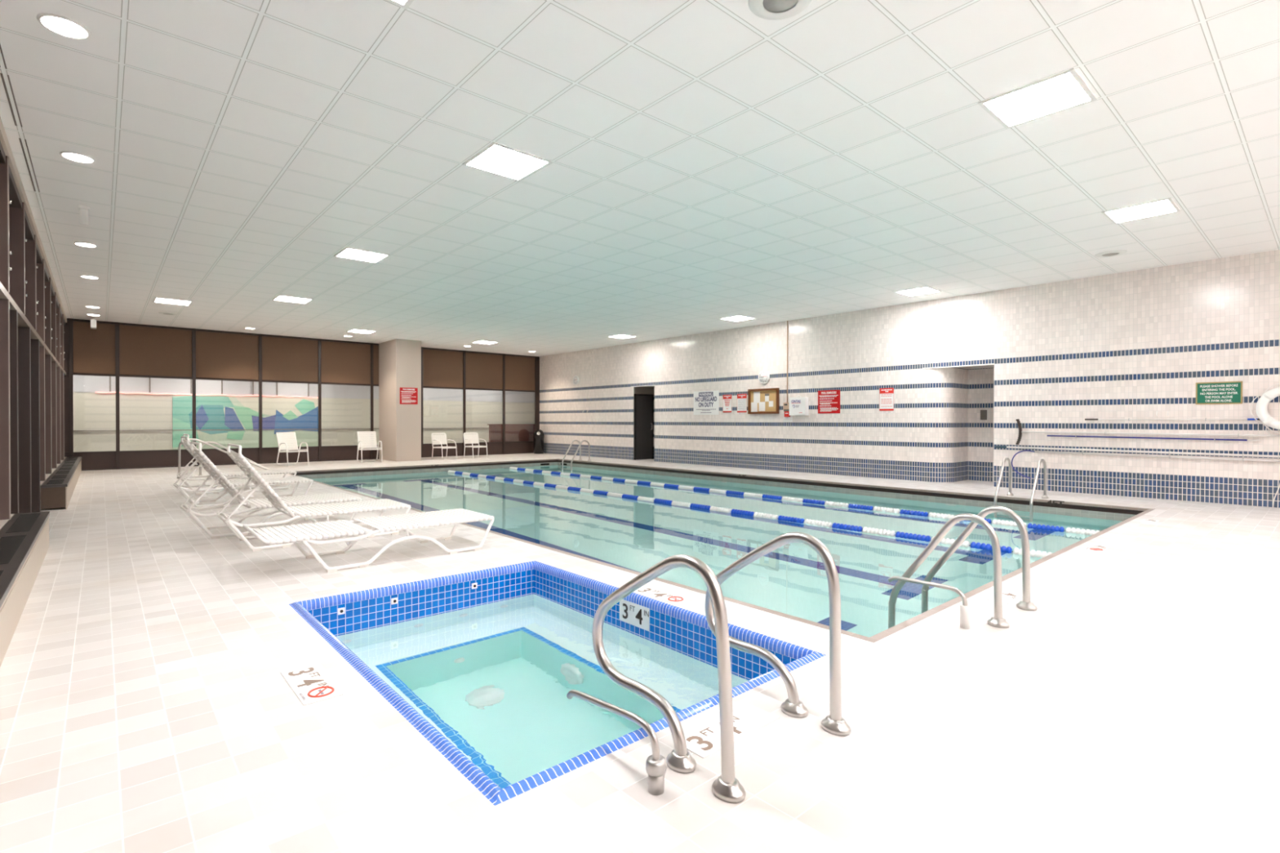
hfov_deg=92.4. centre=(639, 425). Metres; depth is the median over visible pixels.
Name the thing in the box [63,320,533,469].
wall
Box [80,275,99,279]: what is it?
recessed light
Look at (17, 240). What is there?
window blind
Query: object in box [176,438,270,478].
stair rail
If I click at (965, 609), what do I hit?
socket
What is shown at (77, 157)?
recessed light
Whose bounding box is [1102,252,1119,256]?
grille
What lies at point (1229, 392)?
sign
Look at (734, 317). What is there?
diffuser
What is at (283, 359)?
roller shade
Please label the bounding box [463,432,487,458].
chair
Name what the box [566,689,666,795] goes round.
bar
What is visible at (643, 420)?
door
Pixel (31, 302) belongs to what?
window blind
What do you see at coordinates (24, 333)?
trim
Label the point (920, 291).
diffuser
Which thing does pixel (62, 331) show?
trim
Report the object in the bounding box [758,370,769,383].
wall clock
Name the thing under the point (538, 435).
trash can
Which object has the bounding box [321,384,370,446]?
window
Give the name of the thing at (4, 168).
window blind
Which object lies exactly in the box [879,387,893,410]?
notice
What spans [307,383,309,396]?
trim
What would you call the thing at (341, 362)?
roller shade
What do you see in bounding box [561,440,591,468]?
pool ladder
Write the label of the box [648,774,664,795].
socket
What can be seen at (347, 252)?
recessed light
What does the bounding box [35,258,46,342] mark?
window blind
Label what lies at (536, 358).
trim
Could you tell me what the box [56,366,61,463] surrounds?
trim
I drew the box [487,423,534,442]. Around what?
wall
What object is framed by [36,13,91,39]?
recessed light
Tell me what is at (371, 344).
trim
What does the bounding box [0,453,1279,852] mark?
floor
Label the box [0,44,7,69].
ceiling vent
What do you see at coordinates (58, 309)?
trim
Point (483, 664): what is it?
hot tub
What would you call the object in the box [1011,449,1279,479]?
hook
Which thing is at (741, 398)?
notice
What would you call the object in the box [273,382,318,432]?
window
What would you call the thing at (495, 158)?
recessed light
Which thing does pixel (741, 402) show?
print
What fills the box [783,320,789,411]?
conduit
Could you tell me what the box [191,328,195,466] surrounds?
trim
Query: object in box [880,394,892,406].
print
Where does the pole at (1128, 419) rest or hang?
attached to the wall at (1135, 344)
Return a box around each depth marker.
[280,663,342,705]
[619,599,649,631]
[634,586,692,604]
[672,704,779,758]
[986,591,1022,604]
[1084,544,1111,551]
[1137,519,1159,524]
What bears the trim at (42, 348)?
attached to the wall
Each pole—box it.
[995,445,1279,457]
[1015,418,1279,444]
[1047,435,1261,440]
[1084,417,1260,421]
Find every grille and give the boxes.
[0,534,26,564]
[5,513,39,533]
[46,479,64,484]
[51,474,67,479]
[55,470,70,474]
[58,466,71,470]
[61,463,74,466]
[64,461,75,463]
[66,458,76,461]
[763,0,798,12]
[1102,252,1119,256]
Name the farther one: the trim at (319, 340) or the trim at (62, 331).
the trim at (319, 340)
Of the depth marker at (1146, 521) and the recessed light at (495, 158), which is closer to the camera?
the recessed light at (495, 158)
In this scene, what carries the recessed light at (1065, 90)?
in the ceiling
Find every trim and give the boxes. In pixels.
[0,116,66,322]
[0,141,65,325]
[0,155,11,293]
[0,281,66,375]
[0,298,10,519]
[0,513,14,529]
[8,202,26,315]
[9,310,18,514]
[17,326,31,513]
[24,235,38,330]
[30,338,39,512]
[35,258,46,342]
[39,346,45,480]
[40,457,66,511]
[44,277,52,351]
[44,354,52,474]
[50,292,57,358]
[51,361,57,468]
[56,304,61,364]
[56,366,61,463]
[60,314,64,368]
[60,371,64,460]
[64,440,533,453]
[66,318,535,357]
[66,373,535,391]
[68,318,73,457]
[73,427,488,431]
[109,376,111,391]
[115,321,119,469]
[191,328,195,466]
[221,380,222,394]
[252,382,253,395]
[258,333,262,463]
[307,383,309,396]
[318,338,321,461]
[370,342,373,459]
[421,346,422,457]
[462,350,466,455]
[502,353,505,454]
[534,356,539,431]
[922,363,994,368]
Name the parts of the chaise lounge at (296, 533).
frame, ratchet frame, frame, frame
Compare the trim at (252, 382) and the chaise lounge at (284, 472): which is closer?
the chaise lounge at (284, 472)
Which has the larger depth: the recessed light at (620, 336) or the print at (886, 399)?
the recessed light at (620, 336)
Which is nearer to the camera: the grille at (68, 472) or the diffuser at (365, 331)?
the grille at (68, 472)
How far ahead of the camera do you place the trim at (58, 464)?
9.05 m
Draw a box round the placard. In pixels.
[783,416,792,422]
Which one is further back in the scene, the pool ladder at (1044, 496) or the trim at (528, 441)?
the trim at (528, 441)
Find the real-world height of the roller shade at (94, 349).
1.230 m
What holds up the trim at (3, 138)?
attached to the wall
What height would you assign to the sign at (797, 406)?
0.468 m
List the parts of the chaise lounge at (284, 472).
ratchet frame, frame, frame, frame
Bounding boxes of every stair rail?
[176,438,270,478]
[198,441,271,475]
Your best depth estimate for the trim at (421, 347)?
19.97 m
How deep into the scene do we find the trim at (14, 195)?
6.42 m
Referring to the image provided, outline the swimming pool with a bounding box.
[287,458,1155,642]
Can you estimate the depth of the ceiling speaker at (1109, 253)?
8.70 m
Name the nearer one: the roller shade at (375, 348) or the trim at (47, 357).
the trim at (47, 357)
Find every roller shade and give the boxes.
[73,320,115,374]
[119,324,191,377]
[195,330,258,380]
[262,336,318,382]
[320,341,370,384]
[373,345,378,385]
[422,348,462,388]
[466,352,502,389]
[505,355,534,391]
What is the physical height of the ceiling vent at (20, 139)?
0.002 m
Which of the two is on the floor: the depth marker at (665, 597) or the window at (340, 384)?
the depth marker at (665, 597)
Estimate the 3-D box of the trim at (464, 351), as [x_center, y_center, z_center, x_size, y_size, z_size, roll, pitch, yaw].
[-6.001,-0.752,20.977,0.070,3.592,0.070,0,1,-41]
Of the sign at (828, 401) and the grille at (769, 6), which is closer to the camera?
the grille at (769, 6)
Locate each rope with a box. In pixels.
[443,470,1052,558]
[505,466,1099,535]
[1272,484,1279,507]
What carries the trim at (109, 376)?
attached to the wall at (87, 384)
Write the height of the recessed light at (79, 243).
0.009 m
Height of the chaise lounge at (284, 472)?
0.974 m
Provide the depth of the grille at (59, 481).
8.55 m
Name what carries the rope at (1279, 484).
hanging from the wall at (1135, 344)
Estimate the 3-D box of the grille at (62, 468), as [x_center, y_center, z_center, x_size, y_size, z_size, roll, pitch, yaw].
[-10.232,0.772,10.936,0.155,0.003,0.832,0,1,-41]
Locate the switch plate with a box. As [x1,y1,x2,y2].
[980,409,986,419]
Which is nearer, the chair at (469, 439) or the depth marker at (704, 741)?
the depth marker at (704, 741)
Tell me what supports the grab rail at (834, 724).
on the floor
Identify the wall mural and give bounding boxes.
[172,395,318,449]
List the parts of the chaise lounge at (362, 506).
ratchet frame, frame, frame, frame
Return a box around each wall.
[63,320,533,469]
[72,374,534,403]
[73,391,534,452]
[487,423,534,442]
[539,249,1279,508]
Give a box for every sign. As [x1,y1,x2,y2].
[90,317,96,328]
[400,387,417,404]
[693,390,719,414]
[789,395,808,415]
[817,390,839,413]
[1195,381,1242,404]
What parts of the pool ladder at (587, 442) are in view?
rail, rail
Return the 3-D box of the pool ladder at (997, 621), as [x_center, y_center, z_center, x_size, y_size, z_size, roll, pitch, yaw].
[2.089,1.280,4.009,0.591,1.490,0.739,0,1,-41]
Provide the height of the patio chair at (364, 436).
0.884 m
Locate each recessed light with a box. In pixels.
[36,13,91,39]
[59,151,95,163]
[73,241,97,247]
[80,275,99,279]
[84,306,100,308]
[86,313,100,315]
[152,297,192,306]
[271,294,313,303]
[333,247,391,263]
[346,328,376,333]
[385,0,413,9]
[462,142,552,181]
[471,340,498,344]
[607,334,636,338]
[719,315,755,321]
[893,286,941,296]
[977,67,1097,128]
[1101,197,1180,223]
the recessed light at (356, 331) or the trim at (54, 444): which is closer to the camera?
the trim at (54, 444)
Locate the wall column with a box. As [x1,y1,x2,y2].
[378,338,421,461]
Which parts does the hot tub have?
jet plate, jet plate, jet plate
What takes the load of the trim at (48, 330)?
attached to the wall
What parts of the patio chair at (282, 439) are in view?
seat rail, arm, rail, arm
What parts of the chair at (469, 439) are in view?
frame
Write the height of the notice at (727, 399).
0.460 m
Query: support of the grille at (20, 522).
attached to the window ledge
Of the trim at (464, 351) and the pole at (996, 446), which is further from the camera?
the trim at (464, 351)
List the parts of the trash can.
dome lid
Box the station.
[784,411,790,417]
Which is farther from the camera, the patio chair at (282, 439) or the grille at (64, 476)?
the patio chair at (282, 439)
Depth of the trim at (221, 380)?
18.47 m
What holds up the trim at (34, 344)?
attached to the wall
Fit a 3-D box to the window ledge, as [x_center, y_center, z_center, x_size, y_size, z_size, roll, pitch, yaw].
[-2.362,1.014,1.966,0.234,0.338,10.068,0,1,-41]
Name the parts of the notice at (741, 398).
plate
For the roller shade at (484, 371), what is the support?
attached to the wall at (147, 459)
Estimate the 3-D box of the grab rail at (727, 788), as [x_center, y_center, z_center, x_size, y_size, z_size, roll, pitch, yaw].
[0.069,0.816,2.222,0.095,0.739,0.776,0,1,-41]
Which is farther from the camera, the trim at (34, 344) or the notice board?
the notice board
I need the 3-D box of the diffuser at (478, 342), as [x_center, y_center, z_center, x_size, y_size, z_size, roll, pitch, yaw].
[-4.722,-2.526,18.726,0.544,0.005,0.544,0,1,-41]
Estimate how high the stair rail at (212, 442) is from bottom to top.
1.152 m
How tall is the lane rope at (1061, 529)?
0.100 m
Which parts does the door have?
transom panel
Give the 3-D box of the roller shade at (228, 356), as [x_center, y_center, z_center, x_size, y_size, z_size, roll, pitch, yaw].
[-11.076,-1.853,16.512,1.411,1.230,0.018,0,1,-41]
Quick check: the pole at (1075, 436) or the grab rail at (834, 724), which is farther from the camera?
the pole at (1075, 436)
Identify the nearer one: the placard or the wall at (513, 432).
the placard
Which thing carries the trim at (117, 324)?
attached to the wall at (147, 459)
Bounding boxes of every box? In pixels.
[78,204,89,225]
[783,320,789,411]
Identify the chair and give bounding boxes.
[275,431,309,466]
[356,431,382,462]
[431,432,457,459]
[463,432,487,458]
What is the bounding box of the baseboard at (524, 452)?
[81,452,533,471]
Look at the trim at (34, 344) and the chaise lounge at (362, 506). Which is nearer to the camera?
the chaise lounge at (362, 506)
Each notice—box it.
[723,394,732,412]
[737,393,746,412]
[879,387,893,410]
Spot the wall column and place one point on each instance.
(399, 360)
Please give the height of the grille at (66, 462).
0.003 m
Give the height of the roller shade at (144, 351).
1.230 m
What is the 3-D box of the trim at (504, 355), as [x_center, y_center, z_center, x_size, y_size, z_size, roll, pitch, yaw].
[-4.872,-0.757,21.969,0.070,3.592,0.070,0,1,-41]
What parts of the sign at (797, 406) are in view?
door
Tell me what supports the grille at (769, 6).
attached to the ceiling speaker at (768, 9)
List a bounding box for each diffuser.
[349,329,373,333]
[395,0,406,4]
[474,341,496,343]
[721,315,751,320]
[898,287,937,295]
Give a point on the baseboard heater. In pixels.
(57, 491)
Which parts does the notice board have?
cork panel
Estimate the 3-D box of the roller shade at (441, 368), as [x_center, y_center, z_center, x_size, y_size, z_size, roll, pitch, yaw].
[-6.556,-1.875,20.482,1.394,1.230,0.018,0,1,-41]
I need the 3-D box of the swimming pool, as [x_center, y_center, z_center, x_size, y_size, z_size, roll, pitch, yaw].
[-0.661,1.665,11.383,7.733,1.108,14.644,0,1,-41]
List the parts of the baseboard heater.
panel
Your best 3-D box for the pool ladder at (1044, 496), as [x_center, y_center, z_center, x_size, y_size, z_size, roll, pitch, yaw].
[5.942,1.253,9.583,0.730,1.477,0.585,0,1,-41]
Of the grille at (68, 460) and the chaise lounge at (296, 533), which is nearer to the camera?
the chaise lounge at (296, 533)
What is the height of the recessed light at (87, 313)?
0.009 m
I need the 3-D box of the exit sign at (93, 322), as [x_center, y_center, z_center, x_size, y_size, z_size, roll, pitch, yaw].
[-12.788,-2.390,14.370,0.105,0.239,0.320,0,1,-41]
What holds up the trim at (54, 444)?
attached to the wall
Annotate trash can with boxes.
[533,429,544,453]
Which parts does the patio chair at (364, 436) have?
arm, arm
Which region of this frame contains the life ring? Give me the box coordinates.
[1249,382,1279,435]
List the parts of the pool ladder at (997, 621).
rail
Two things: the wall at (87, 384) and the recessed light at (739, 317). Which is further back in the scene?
the wall at (87, 384)
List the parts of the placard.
plate, plate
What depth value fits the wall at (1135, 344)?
11.36 m
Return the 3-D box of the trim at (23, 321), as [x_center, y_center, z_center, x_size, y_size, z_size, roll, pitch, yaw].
[-5.775,-1.126,5.393,0.350,0.060,23.740,0,1,-41]
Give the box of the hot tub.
[288,560,826,805]
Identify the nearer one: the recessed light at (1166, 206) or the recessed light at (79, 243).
the recessed light at (1166, 206)
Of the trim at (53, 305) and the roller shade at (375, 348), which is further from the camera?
the roller shade at (375, 348)
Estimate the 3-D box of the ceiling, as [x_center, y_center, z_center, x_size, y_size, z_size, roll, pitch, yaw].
[-0.415,-2.464,10.157,14.000,0.001,23.840,0,1,-41]
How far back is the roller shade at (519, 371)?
22.38 m
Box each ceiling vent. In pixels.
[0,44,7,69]
[0,72,22,127]
[18,137,39,191]
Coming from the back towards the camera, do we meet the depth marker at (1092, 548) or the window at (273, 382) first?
the window at (273, 382)
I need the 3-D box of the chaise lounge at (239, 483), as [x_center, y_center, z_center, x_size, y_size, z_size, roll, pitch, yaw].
[-5.821,0.641,9.055,1.661,0.974,0.695,0,1,-42]
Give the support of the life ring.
hanging from the wall at (1135, 344)
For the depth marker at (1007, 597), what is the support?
on the floor
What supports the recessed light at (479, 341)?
in the ceiling
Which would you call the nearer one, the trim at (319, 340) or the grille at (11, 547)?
the grille at (11, 547)
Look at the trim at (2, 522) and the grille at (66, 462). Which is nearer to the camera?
the trim at (2, 522)
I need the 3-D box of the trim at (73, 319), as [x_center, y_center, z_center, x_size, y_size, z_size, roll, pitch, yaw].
[-8.746,-2.509,18.545,13.255,0.049,0.040,0,1,-41]
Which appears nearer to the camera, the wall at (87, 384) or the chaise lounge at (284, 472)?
the chaise lounge at (284, 472)
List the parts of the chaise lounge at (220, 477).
ratchet frame, frame, frame, frame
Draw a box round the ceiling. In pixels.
[0,0,1279,356]
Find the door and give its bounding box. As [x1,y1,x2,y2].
[633,386,653,459]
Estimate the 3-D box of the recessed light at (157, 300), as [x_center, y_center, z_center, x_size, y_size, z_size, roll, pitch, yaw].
[-9.400,-2.486,12.354,0.604,0.008,0.604,0,1,-41]
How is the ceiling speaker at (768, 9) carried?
attached to the ceiling
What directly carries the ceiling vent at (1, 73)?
in the ceiling
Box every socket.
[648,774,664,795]
[960,604,970,629]
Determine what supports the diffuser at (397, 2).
attached to the recessed light at (405, 4)
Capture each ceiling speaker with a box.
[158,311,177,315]
[748,0,812,19]
[1094,249,1126,257]
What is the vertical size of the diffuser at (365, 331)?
0.005 m
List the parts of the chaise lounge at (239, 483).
ratchet frame, frame, frame, frame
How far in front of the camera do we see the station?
14.58 m
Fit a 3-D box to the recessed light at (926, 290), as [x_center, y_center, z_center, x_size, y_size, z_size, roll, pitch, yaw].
[5.115,-2.458,11.301,0.604,0.008,0.604,0,1,-41]
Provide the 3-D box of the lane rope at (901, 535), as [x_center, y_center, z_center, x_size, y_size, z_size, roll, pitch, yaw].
[-0.526,1.307,11.495,0.100,0.100,14.492,0,1,-42]
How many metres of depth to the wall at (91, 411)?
17.71 m
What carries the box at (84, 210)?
hanging from the ceiling
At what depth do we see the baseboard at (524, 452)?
17.44 m
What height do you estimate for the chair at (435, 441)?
0.814 m
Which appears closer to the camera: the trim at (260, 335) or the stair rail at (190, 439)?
the stair rail at (190, 439)
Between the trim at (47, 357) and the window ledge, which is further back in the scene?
the trim at (47, 357)
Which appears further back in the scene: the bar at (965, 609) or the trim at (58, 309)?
the trim at (58, 309)
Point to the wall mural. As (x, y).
(212, 412)
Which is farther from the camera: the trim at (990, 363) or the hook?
the trim at (990, 363)
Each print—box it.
[737,399,745,408]
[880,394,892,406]
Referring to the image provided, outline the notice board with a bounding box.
[747,387,779,413]
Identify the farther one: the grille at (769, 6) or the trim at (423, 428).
the trim at (423, 428)
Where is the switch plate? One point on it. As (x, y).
(983, 412)
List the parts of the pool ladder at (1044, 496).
rail, rail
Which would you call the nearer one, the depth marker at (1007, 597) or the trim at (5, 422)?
the depth marker at (1007, 597)
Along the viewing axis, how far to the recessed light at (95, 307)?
12.98 m
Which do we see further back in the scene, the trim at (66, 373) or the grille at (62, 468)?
the trim at (66, 373)
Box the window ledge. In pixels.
[0,511,49,666]
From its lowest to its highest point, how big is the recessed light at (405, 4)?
0.008 m
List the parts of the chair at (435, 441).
arm, frame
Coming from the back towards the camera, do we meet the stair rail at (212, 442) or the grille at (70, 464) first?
the stair rail at (212, 442)
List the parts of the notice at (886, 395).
plate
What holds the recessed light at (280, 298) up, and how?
in the ceiling
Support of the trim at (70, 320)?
attached to the wall at (147, 459)
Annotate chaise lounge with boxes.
[173,435,313,506]
[176,433,297,494]
[180,441,361,538]
[217,443,410,551]
[242,508,494,573]
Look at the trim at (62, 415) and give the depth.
13.27 m
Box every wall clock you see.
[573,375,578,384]
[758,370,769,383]
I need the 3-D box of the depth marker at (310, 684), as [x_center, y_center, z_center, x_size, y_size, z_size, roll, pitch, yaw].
[-1.504,1.174,2.802,0.155,0.010,0.450,0,1,-41]
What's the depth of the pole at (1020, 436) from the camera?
9.70 m
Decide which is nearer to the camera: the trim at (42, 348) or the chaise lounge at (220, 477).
the chaise lounge at (220, 477)
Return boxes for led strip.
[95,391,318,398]
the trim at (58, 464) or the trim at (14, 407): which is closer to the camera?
the trim at (14, 407)
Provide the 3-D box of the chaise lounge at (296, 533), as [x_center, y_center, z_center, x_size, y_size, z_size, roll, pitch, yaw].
[-2.321,0.985,5.423,1.929,0.347,0.695,0,1,-41]
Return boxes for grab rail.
[591,554,746,803]
[705,532,850,736]
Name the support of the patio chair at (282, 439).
on the floor
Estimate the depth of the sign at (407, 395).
18.20 m
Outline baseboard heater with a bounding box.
[40,456,81,509]
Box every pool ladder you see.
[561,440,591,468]
[888,506,1037,628]
[994,457,1048,515]
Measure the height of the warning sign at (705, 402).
0.640 m
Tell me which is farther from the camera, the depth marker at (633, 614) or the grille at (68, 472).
the grille at (68, 472)
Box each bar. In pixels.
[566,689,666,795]
[888,576,970,629]

